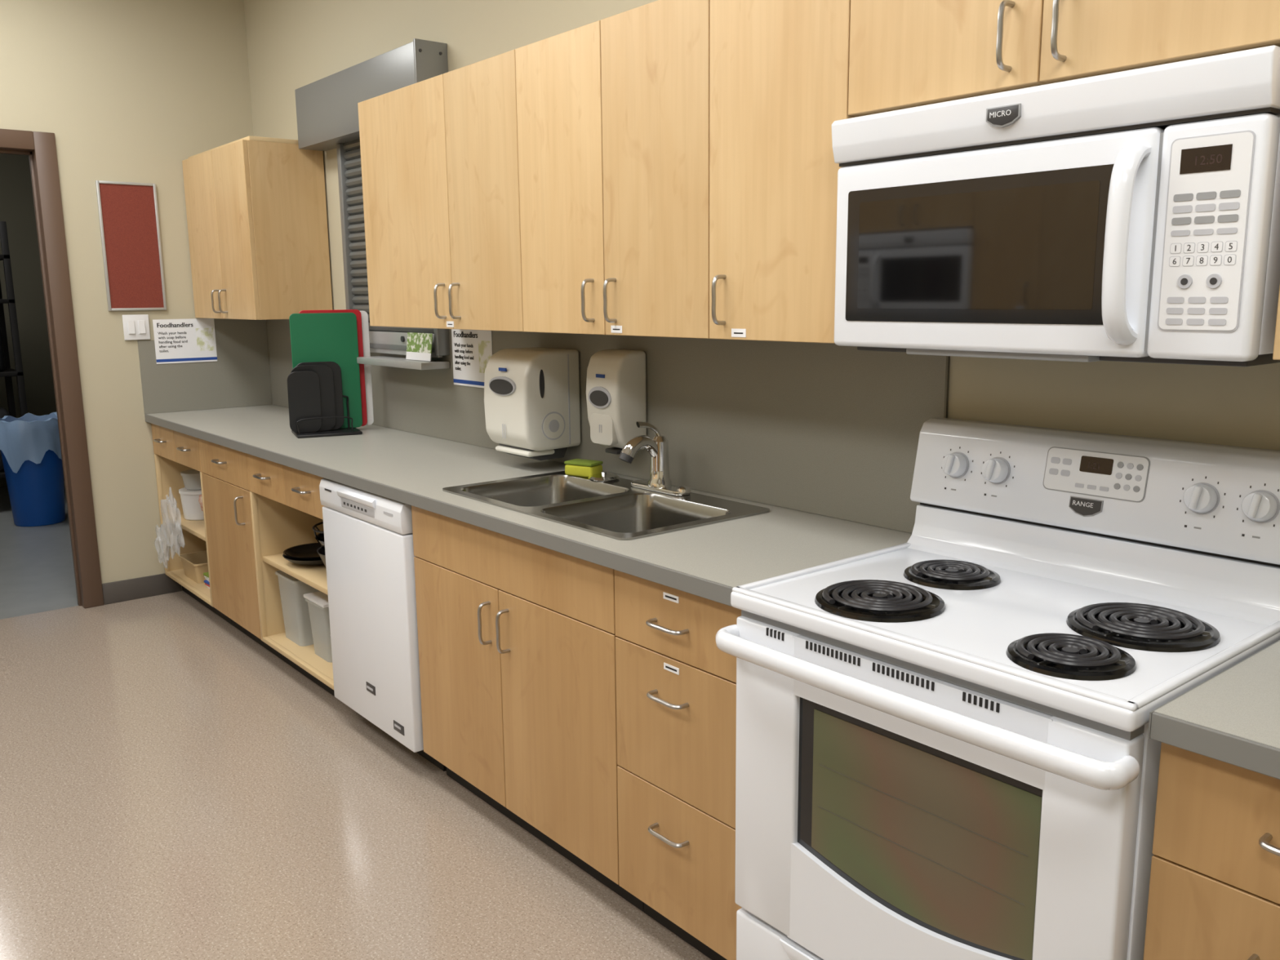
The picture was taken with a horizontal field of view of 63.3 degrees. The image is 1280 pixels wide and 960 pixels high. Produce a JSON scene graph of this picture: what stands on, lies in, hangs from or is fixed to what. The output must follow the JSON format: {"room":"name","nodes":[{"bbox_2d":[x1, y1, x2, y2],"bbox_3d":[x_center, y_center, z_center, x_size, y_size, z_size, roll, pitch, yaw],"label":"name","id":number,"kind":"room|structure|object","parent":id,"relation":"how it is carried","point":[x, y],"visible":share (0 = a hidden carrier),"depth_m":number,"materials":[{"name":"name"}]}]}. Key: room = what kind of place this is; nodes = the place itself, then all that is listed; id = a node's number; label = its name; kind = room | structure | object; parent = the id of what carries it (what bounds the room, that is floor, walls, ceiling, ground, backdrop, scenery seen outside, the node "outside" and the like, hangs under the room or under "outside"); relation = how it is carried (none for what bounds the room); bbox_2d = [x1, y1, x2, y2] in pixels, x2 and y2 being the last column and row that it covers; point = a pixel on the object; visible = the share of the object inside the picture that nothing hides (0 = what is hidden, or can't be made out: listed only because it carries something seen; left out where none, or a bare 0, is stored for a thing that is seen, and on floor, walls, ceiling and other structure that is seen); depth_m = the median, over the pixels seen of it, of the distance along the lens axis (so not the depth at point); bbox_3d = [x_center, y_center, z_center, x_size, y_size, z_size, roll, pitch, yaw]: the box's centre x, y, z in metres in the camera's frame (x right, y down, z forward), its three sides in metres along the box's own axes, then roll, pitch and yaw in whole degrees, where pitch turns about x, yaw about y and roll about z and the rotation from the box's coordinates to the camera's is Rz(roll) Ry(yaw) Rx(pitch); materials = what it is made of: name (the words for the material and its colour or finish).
{"room":"communal kitchen","nodes":[
{"label":"communal kitchen","id":0,"kind":"room"},
{"bbox_2d":[0,153,64,487],"bbox_3d":[-4.083,-1.134,6.394,5.200,3.000,4.080,-9,13,-39],"label":"wall","id":1,"kind":"structure","parent":0,"point":[16,197],"depth_m":8.22,"materials":[{"name":"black paint"}]},
{"bbox_2d":[0,0,272,590],"bbox_3d":[-3.522,-0.744,4.175,4.000,3.000,0.110,-9,13,-39],"label":"wall","id":2,"kind":"structure","parent":0,"point":[127,91],"depth_m":4.94,"materials":[{"name":"beige paint"}]},
{"bbox_2d":[0,128,103,608],"bbox_3d":[-3.080,-0.423,4.601,1.057,2.210,0.148,-9,13,-39],"label":"door frame","id":3,"kind":"structure","parent":2,"relation":"attached to","point":[40,147],"depth_m":4.83,"materials":[{"name":"brown paint"}]},
{"bbox_2d":[95,180,166,311],"bbox_3d":[-2.420,-1.110,4.950,0.260,0.597,0.016,-9,13,-39],"label":"bulletin board","id":4,"kind":"object","parent":2,"relation":"attached to","point":[128,211],"visible":1,"depth_m":4.95,"materials":[{"name":"red fabric"}]},
{"bbox_2d":[122,314,150,340],"bbox_3d":[-2.426,-0.736,5.005,0.117,0.120,0.022,-9,13,-39],"label":"switch plate","id":5,"kind":"object","parent":2,"relation":"attached to","point":[136,326],"visible":1,"depth_m":5.00,"materials":[{"name":"white plastic"}]},
{"bbox_2d":[102,573,181,604],"bbox_3d":[-2.482,0.536,5.182,0.362,0.105,0.012,-9,13,-39],"label":"baseboard","id":6,"kind":"structure","parent":2,"relation":"attached to","point":[161,584],"depth_m":5.17,"materials":[{"name":"grey rubber"}]},
{"bbox_2d":[152,318,217,364],"bbox_3d":[-2.256,-0.691,5.159,0.290,0.215,0.003,-9,13,-39],"label":"sign","id":7,"kind":"object","parent":2,"relation":"attached to","point":[192,340],"visible":1,"depth_m":5.16,"materials":[{"name":"white paper"}]},
{"bbox_2d":[137,319,271,413],"bbox_3d":[-2.186,-0.583,5.243,0.628,0.450,0.006,-9,13,-39],"label":"backsplash","id":8,"kind":"structure","parent":2,"relation":"attached to","point":[240,375],"depth_m":5.28,"materials":[{"name":"laminate"}]},
{"bbox_2d":[0,480,711,959],"bbox_3d":[-1.875,0.920,3.580,5.600,0.100,11.500,-9,13,-39],"label":"floor","id":9,"kind":"structure","parent":0,"point":[172,787],"depth_m":2.96,"materials":[{"name":"plastic"}]},
{"bbox_2d":[0,221,27,478],"bbox_3d":[-5.027,-0.727,7.014,1.420,1.999,0.540,-9,13,-39],"label":"storage rack","id":10,"kind":"object","parent":9,"relation":"on","point":[8,372],"visible":0.62,"depth_m":7.23,"materials":[{"name":"black metal"}]},
{"bbox_2d":[0,406,9,471],"bbox_3d":[-4.740,-0.277,7.290,0.550,0.450,0.461,-9,13,-39],"label":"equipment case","id":11,"kind":"object","parent":10,"relation":"in","point":[3,411],"visible":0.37,"depth_m":7.28,"materials":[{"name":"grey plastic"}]},
{"bbox_2d":[0,412,65,526],"bbox_3d":[-4.035,-0.071,6.921,0.471,0.719,0.485,-9,13,-39],"label":"recycling bin","id":12,"kind":"object","parent":9,"relation":"on","point":[30,443],"visible":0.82,"depth_m":6.80,"materials":[{"name":"blue plastic"}]},
{"bbox_2d":[151,423,231,624],"bbox_3d":[-1.946,0.157,5.078,0.635,0.874,0.743,-9,13,-39],"label":"base cabinet","id":13,"kind":"object","parent":9,"relation":"on","point":[175,452],"visible":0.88,"depth_m":5.14,"materials":[{"name":"beige wood"}]},
{"bbox_2d":[178,487,204,520],"bbox_3d":[-2.174,0.113,5.139,0.188,0.147,0.188,-9,13,-39],"label":"food container","id":14,"kind":"object","parent":13,"relation":"in","point":[192,510],"visible":0.48,"depth_m":5.06,"materials":[{"name":"white plastic"}]},
{"bbox_2d":[180,469,201,489],"bbox_3d":[-2.175,-0.003,5.118,0.158,0.085,0.158,-9,13,-39],"label":"food container","id":15,"kind":"object","parent":14,"relation":"on","point":[191,477],"visible":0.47,"depth_m":5.06,"materials":[{"name":"grey plastic"}]},
{"bbox_2d":[178,550,208,583],"bbox_3d":[-2.089,0.419,5.157,0.312,0.100,0.262,-9,13,-39],"label":"storage container","id":16,"kind":"object","parent":13,"relation":"in","point":[195,564],"visible":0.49,"depth_m":5.08,"materials":[{"name":"beige plastic"}]},
{"bbox_2d":[198,494,203,511],"bbox_3d":[-1.991,0.110,4.912,0.193,0.202,0.186,0,10,3],"label":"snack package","id":17,"kind":"object","parent":13,"relation":"in","point":[200,500],"visible":0.1,"depth_m":4.85},
{"bbox_2d":[203,572,209,589],"bbox_3d":[-1.908,0.471,4.936,0.261,0.071,0.215,-9,13,-39],"label":"magazine stack","id":18,"kind":"object","parent":13,"relation":"in","point":[206,575],"visible":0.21,"depth_m":4.90,"materials":[{"name":"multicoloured paper"}]},
{"bbox_2d":[144,404,911,606],"bbox_3d":[-0.877,-0.077,3.728,0.634,0.037,4.104,-9,13,-39],"label":"countertop","id":19,"kind":"structure","parent":13,"relation":"on","point":[708,561],"depth_m":2.72,"materials":[{"name":"laminate"}]},
{"bbox_2d":[291,395,362,438],"bbox_3d":[-1.294,-0.269,4.275,0.255,0.156,0.211,-5,11,-24],"label":"rack","id":20,"kind":"object","parent":19,"relation":"on","point":[347,431],"visible":0.51,"depth_m":4.22,"materials":[{"name":"black plastic"}]},
{"bbox_2d":[287,370,321,433],"bbox_3d":[-1.349,-0.313,4.180,0.125,0.250,0.031,-5,11,-24],"label":"serving tray","id":21,"kind":"object","parent":20,"relation":"in","point":[303,387],"visible":1,"depth_m":4.18,"materials":[{"name":"black plastic"}]},
{"bbox_2d":[290,364,336,431],"bbox_3d":[-1.326,-0.331,4.220,0.168,0.271,0.019,-5,11,-24],"label":"serving tray","id":22,"kind":"object","parent":20,"relation":"in","point":[326,375],"visible":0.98,"depth_m":4.23,"materials":[{"name":"black plastic"}]},
{"bbox_2d":[296,361,344,430],"bbox_3d":[-1.312,-0.342,4.250,0.185,0.282,0.006,-5,11,-24],"label":"serving tray","id":23,"kind":"object","parent":20,"relation":"in","point":[336,370],"visible":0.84,"depth_m":4.27,"materials":[{"name":"black plastic"}]},
{"bbox_2d":[288,312,362,428],"bbox_3d":[-1.292,-0.447,4.283,0.265,0.476,0.010,-5,11,-24],"label":"cutting board","id":24,"kind":"object","parent":20,"relation":"in","point":[322,336],"visible":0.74,"depth_m":4.27,"materials":[{"name":"green plastic"}]},
{"bbox_2d":[298,309,367,426],"bbox_3d":[-1.275,-0.461,4.323,0.250,0.488,0.010,-5,11,-24],"label":"cutting board","id":25,"kind":"object","parent":20,"relation":"in","point":[356,312],"visible":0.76,"depth_m":4.35,"materials":[{"name":"red plastic"}]},
{"bbox_2d":[360,311,373,425],"bbox_3d":[-1.270,-0.462,4.351,0.282,0.482,0.010,-5,11,-24],"label":"cutting board","id":26,"kind":"object","parent":20,"relation":"in","point":[365,326],"visible":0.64,"depth_m":4.40,"materials":[{"name":"white plastic"}]},
{"bbox_2d":[442,471,769,540],"bbox_3d":[-0.118,0.139,2.853,0.494,0.182,0.855,-9,13,-39],"label":"sink","id":27,"kind":"object","parent":19,"relation":"in","point":[616,509],"visible":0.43,"depth_m":2.86,"materials":[{"name":"silver metal"}]},
{"bbox_2d":[564,458,603,477],"bbox_3d":[-0.173,-0.037,3.191,0.104,0.044,0.064,6,12,33],"label":"sponge","id":28,"kind":"object","parent":27,"relation":"on","point":[575,467],"visible":0.93,"depth_m":3.17,"materials":[{"name":"yellow"}]},
{"bbox_2d":[587,471,619,481],"bbox_3d":[-0.109,-0.014,3.124,0.096,0.022,0.096,-9,13,-39],"label":"strainer","id":29,"kind":"object","parent":27,"relation":"on","point":[603,476],"visible":1,"depth_m":3.11,"materials":[{"name":"silver metal"}]},
{"bbox_2d":[618,421,690,495],"bbox_3d":[0.046,-0.070,2.930,0.199,0.198,0.181,0,10,5],"label":"kitchen faucet","id":30,"kind":"object","parent":19,"relation":"on","point":[660,481],"visible":1,"depth_m":2.90,"materials":[{"name":"silver metal"}]},
{"bbox_2d":[198,438,280,658],"bbox_3d":[-1.517,0.244,4.563,0.637,0.874,0.603,-9,13,-39],"label":"base cabinet","id":31,"kind":"object","parent":9,"relation":"on","point":[224,470],"visible":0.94,"depth_m":4.36,"materials":[{"name":"beige wood"}]},
{"bbox_2d":[246,453,334,696],"bbox_3d":[-1.081,0.332,4.043,0.635,0.874,0.763,-9,13,-39],"label":"base cabinet","id":32,"kind":"object","parent":9,"relation":"on","point":[286,505],"visible":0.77,"depth_m":4.10,"materials":[{"name":"beige wood"}]},
{"bbox_2d":[275,570,319,646],"bbox_3d":[-1.295,0.497,4.191,0.272,0.270,0.212,-9,13,-39],"label":"storage container","id":33,"kind":"object","parent":32,"relation":"in","point":[295,613],"visible":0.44,"depth_m":4.08,"materials":[{"name":"grey plastic"}]},
{"bbox_2d":[282,542,324,564],"bbox_3d":[-1.257,0.295,4.057,0.262,0.048,0.262,-9,13,-39],"label":"frying pan","id":34,"kind":"object","parent":32,"relation":"in","point":[307,553],"visible":0.62,"depth_m":4.06,"materials":[{"name":"black metal"}]},
{"bbox_2d":[303,591,332,662],"bbox_3d":[-1.129,0.548,3.996,0.252,0.234,0.192,-9,13,-39],"label":"storage container","id":35,"kind":"object","parent":32,"relation":"in","point":[317,602],"visible":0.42,"depth_m":3.91,"materials":[{"name":"grey plastic"}]},
{"bbox_2d":[311,521,325,566],"bbox_3d":[-1.062,0.258,3.851,0.280,0.190,0.280,-9,13,-39],"label":"bowls","id":36,"kind":"object","parent":32,"relation":"in","point":[319,537],"visible":0.13,"depth_m":3.79,"materials":[{"name":"grey metal"}]},
{"bbox_2d":[319,478,446,771],"bbox_3d":[-0.654,0.423,3.517,0.616,0.871,0.595,-9,13,-39],"label":"dishwasher","id":37,"kind":"object","parent":9,"relation":"on","point":[368,536],"visible":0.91,"depth_m":3.27,"materials":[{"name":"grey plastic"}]},
{"bbox_2d":[411,505,643,911],"bbox_3d":[-0.142,0.523,2.918,0.637,0.874,0.957,-9,13,-39],"label":"base cabinet","id":38,"kind":"object","parent":9,"relation":"on","point":[517,637],"visible":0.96,"depth_m":2.66,"materials":[{"name":"beige wood"}]},
{"bbox_2d":[613,569,742,959],"bbox_3d":[0.293,0.612,2.399,0.635,0.874,0.406,-9,13,-39],"label":"base cabinet","id":39,"kind":"object","parent":9,"relation":"on","point":[676,690],"visible":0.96,"depth_m":2.21,"materials":[{"name":"beige wood"}]},
{"bbox_2d":[715,417,1279,959],"bbox_3d":[0.640,0.538,1.897,0.701,1.191,0.776,-9,13,-39],"label":"electric range","id":40,"kind":"object","parent":9,"relation":"on","point":[944,751],"visible":1,"depth_m":1.76,"materials":[{"name":"white metal"}]},
{"bbox_2d":[1143,742,1279,959],"bbox_3d":[1.056,0.766,1.487,0.635,0.874,0.423,-9,13,-39],"label":"base cabinet","id":41,"kind":"object","parent":9,"relation":"on","point":[1214,892],"visible":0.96,"depth_m":1.36,"materials":[{"name":"beige wood"}]},
{"bbox_2d":[1147,640,1279,779],"bbox_3d":[1.184,0.341,1.262,0.634,0.037,0.830,-9,13,-39],"label":"countertop","id":42,"kind":"structure","parent":41,"relation":"on","point":[1233,717],"depth_m":1.37,"materials":[{"name":"laminate"}]},
{"bbox_2d":[244,0,1279,450],"bbox_3d":[0.424,-0.511,2.643,0.120,3.000,7.520,-9,13,-39],"label":"wall","id":43,"kind":"structure","parent":0,"point":[292,45],"depth_m":3.11,"materials":[{"name":"beige paint"}]},
{"bbox_2d":[182,135,332,319],"bbox_3d":[-1.827,-1.151,4.881,0.390,0.772,0.852,-9,13,-39],"label":"upper cabinet","id":44,"kind":"object","parent":43,"relation":"attached to","point":[256,206],"visible":0.97,"depth_m":4.60,"materials":[{"name":"brown wood"}]},
{"bbox_2d":[294,38,449,357],"bbox_3d":[-1.086,-1.075,4.200,0.129,1.123,1.115,-9,13,-39],"label":"roll-up shutter","id":45,"kind":"object","parent":43,"relation":"attached to","point":[327,108],"visible":0.49,"depth_m":4.26,"materials":[{"name":"grey paint"}]},
{"bbox_2d":[356,355,449,369],"bbox_3d":[-0.953,-0.469,4.145,0.122,0.027,0.565,-9,13,-39],"label":"window sill","id":46,"kind":"structure","parent":43,"relation":"attached to","point":[385,361],"depth_m":4.03,"materials":[{"name":"silver metal"}]},
{"bbox_2d":[405,332,432,361],"bbox_3d":[-0.852,-0.515,4.008,0.015,0.104,0.200,-9,13,-39],"label":"leaflet","id":47,"kind":"object","parent":46,"relation":"on","point":[419,345],"visible":1,"depth_m":4.00,"materials":[{"name":"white paper"}]},
{"bbox_2d":[357,49,523,331],"bbox_3d":[-0.523,-0.868,3.325,0.390,0.751,0.980,-9,13,-39],"label":"upper cabinet","id":48,"kind":"object","parent":43,"relation":"attached to","point":[440,175],"visible":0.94,"depth_m":3.16,"materials":[{"name":"brown wood"}]},
{"bbox_2d":[451,328,492,387],"bbox_3d":[-0.621,-0.454,3.834,0.003,0.220,0.285,-9,13,-39],"label":"sign","id":49,"kind":"object","parent":43,"relation":"attached to","point":[472,349],"visible":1,"depth_m":3.84,"materials":[{"name":"white paper"}]},
{"bbox_2d":[484,347,580,460],"bbox_3d":[-0.352,-0.248,3.365,0.224,0.347,0.255,-9,13,-39],"label":"paper towel dispenser","id":50,"kind":"object","parent":43,"relation":"attached to","point":[532,406],"visible":1,"depth_m":3.28,"materials":[{"name":"white plastic"}]},
{"bbox_2d":[266,319,950,533],"bbox_3d":[-0.630,-0.353,3.873,0.008,0.447,4.116,-9,13,-39],"label":"backsplash","id":51,"kind":"structure","parent":43,"relation":"attached to","point":[828,429],"depth_m":2.75,"materials":[{"name":"laminate"}]},
{"bbox_2d":[515,0,710,338],"bbox_3d":[0.030,-0.756,2.662,0.390,0.751,0.758,-9,13,-39],"label":"upper cabinet","id":52,"kind":"object","parent":43,"relation":"attached to","point":[613,112],"visible":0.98,"depth_m":2.52,"materials":[{"name":"brown wood"}]},
{"bbox_2d":[586,349,646,454],"bbox_3d":[-0.074,-0.232,3.103,0.125,0.307,0.156,-9,13,-39],"label":"soap dispenser","id":53,"kind":"object","parent":43,"relation":"attached to","point":[616,393],"visible":0.94,"depth_m":3.05,"materials":[{"name":"white plastic"}]},
{"bbox_2d":[709,0,856,343],"bbox_3d":[0.394,-0.682,2.228,0.390,0.751,0.380,-9,13,-39],"label":"upper cabinet","id":54,"kind":"object","parent":43,"relation":"attached to","point":[779,69],"visible":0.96,"depth_m":2.13,"materials":[{"name":"brown wood"}]},
{"bbox_2d":[848,0,1279,116],"bbox_3d":[0.758,-0.820,1.751,0.390,0.320,0.767,-9,13,-39],"label":"upper cabinet","id":55,"kind":"object","parent":43,"relation":"attached to","point":[904,54],"visible":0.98,"depth_m":1.69,"materials":[{"name":"brown wood"}]},
{"bbox_2d":[831,44,1279,366],"bbox_3d":[0.738,-0.433,1.809,0.442,0.434,0.754,-9,13,-39],"label":"over-range microwave","id":56,"kind":"object","parent":55,"relation":"attached to","point":[1133,215],"visible":1,"depth_m":1.62,"materials":[{"name":"white plastic"}]},
{"bbox_2d":[1272,285,1279,359],"bbox_3d":[1.268,-0.505,1.183,0.390,0.751,0.820,-9,13,-39],"label":"upper cabinet","id":57,"kind":"object","parent":43,"relation":"attached to","point":[1276,355],"visible":1,"depth_m":1.45,"materials":[{"name":"brown wood"}]}
]}

